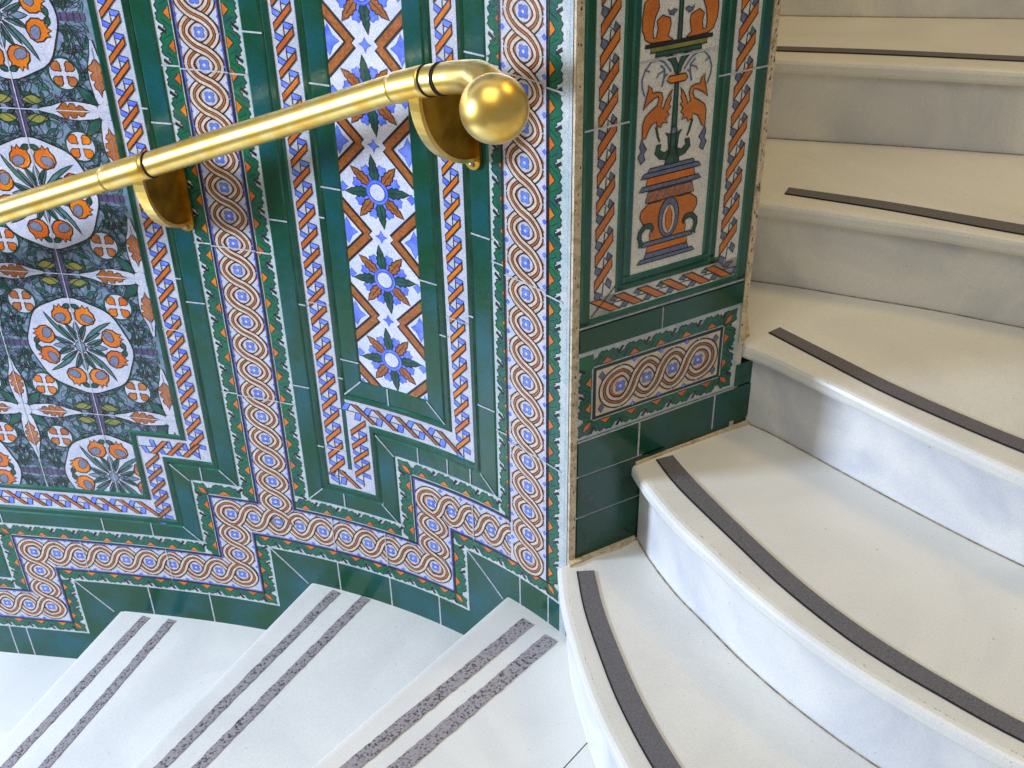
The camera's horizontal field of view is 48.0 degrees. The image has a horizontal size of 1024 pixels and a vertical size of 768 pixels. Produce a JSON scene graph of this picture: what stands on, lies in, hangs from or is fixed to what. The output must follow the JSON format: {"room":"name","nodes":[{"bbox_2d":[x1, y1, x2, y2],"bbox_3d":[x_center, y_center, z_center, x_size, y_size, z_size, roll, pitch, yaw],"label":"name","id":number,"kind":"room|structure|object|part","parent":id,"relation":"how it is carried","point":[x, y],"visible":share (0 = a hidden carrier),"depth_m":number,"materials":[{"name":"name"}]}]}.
{"room":"stairwell","nodes":[
{"label":"stairwell","id":0,"kind":"room"},
{"bbox_2d":[0,0,576,658],"bbox_3d":[-0.986,-0.391,2.190,2.497,3.400,0.333,8,34,14],"label":"wall","id":1,"kind":"structure","parent":0,"point":[351,372],"depth_m":2.17,"materials":[{"name":"tile"}]},
{"bbox_2d":[0,59,529,230],"bbox_3d":[-0.794,-0.324,2.008,1.818,0.672,0.329,10,35,16],"label":"handrail","id":2,"kind":"object","parent":1,"relation":"attached to","point":[456,106],"visible":1,"depth_m":1.77,"materials":[{"name":"gold metal"}]},
{"bbox_3d":[-0.609,-0.354,2.110,0.032,0.158,0.006,7,34,12],"label":"wall plate","id":3,"kind":"part","parent":2,"relation":"part of","materials":[{"name":"gold metal"}]},
{"bbox_3d":[-0.062,-0.406,1.774,0.032,0.158,0.006,22,40,32],"label":"wall plate","id":4,"kind":"part","parent":2,"relation":"part of","materials":[{"name":"gold metal"}]},
{"bbox_2d":[564,743,595,767],"bbox_3d":[0.572,1.153,1.174,2.900,0.031,2.300,-1,33,0],"label":"floor","id":5,"kind":"structure","parent":0,"point":[583,758],"depth_m":1.95,"materials":[{"name":"white stone"}]},
{"bbox_2d":[557,537,879,767],"bbox_3d":[0.982,0.844,1.432,2.399,0.192,0.738,19,38,28],"label":"stair step","id":6,"kind":"structure","parent":5,"relation":"on","point":[654,685],"depth_m":1.84,"materials":[{"name":"white stone"}]},
{"bbox_2d":[632,424,1023,767],"bbox_3d":[1.108,0.529,1.580,2.149,0.175,0.603,18,37,26],"label":"stair step","id":7,"kind":"structure","parent":6,"relation":"on","point":[900,634],"depth_m":1.79,"materials":[{"name":"white stone"}]},
{"bbox_2d":[741,280,1023,564],"bbox_3d":[1.227,0.189,1.783,1.870,0.175,0.713,10,35,16],"label":"stair step","id":8,"kind":"structure","parent":7,"relation":"on","point":[922,407],"depth_m":1.97,"materials":[{"name":"white stone"}]},
{"bbox_2d":[751,138,1023,326],"bbox_3d":[1.266,-0.231,2.110,1.724,0.175,0.562,6,34,11],"label":"stair step","id":9,"kind":"structure","parent":8,"relation":"on","point":[938,229],"depth_m":2.15,"materials":[{"name":"white stone"}]},
{"bbox_2d":[767,15,1023,154],"bbox_3d":[1.276,-0.604,2.367,1.614,0.175,0.470,4,33,7],"label":"stair step","id":10,"kind":"structure","parent":9,"relation":"on","point":[928,82],"depth_m":2.33,"materials":[{"name":"white stone"}]},
{"bbox_2d":[780,0,1023,17],"bbox_3d":[1.289,-0.957,2.593,1.550,0.174,0.422,3,33,6],"label":"stair step","id":11,"kind":"structure","parent":10,"relation":"on","point":[871,8],"depth_m":2.53,"materials":[{"name":"white stone"}]},
{"bbox_2d":[567,0,781,567],"bbox_3d":[0.060,-0.879,2.315,1.053,2.750,1.725,-1,33,0],"label":"wall","id":12,"kind":"structure","parent":0,"point":[673,97],"depth_m":1.82,"materials":[{"name":"tile"}]},
{"bbox_3d":[-1.325,1.319,2.331,2.300,0.040,2.100,-1,33,0],"label":"floor","id":13,"kind":"structure","parent":0,"visible":0},
{"bbox_2d":[0,652,76,741],"bbox_3d":[-1.372,1.178,2.343,0.567,0.184,1.621,6,34,11],"label":"stair step","id":14,"kind":"structure","parent":13,"relation":"on","point":[24,678],"depth_m":2.85,"materials":[{"name":"white stone"}]},
{"bbox_2d":[0,611,265,767],"bbox_3d":[-0.965,1.067,2.161,0.555,0.186,1.698,11,35,17],"label":"stair step","id":15,"kind":"structure","parent":14,"relation":"on","point":[136,680],"depth_m":2.57,"materials":[{"name":"white stone"}]},
{"bbox_2d":[133,583,463,767],"bbox_3d":[-0.583,0.974,1.954,0.554,0.186,1.648,15,36,23],"label":"stair step","id":16,"kind":"structure","parent":15,"relation":"on","point":[333,658],"depth_m":2.34,"materials":[{"name":"white stone"}]},
{"bbox_2d":[312,597,586,767],"bbox_3d":[-0.367,0.887,1.746,0.344,0.181,1.616,23,40,32],"label":"stair step","id":17,"kind":"structure","parent":16,"relation":"on","point":[501,695],"depth_m":2.04,"materials":[{"name":"white stone"}]}
]}

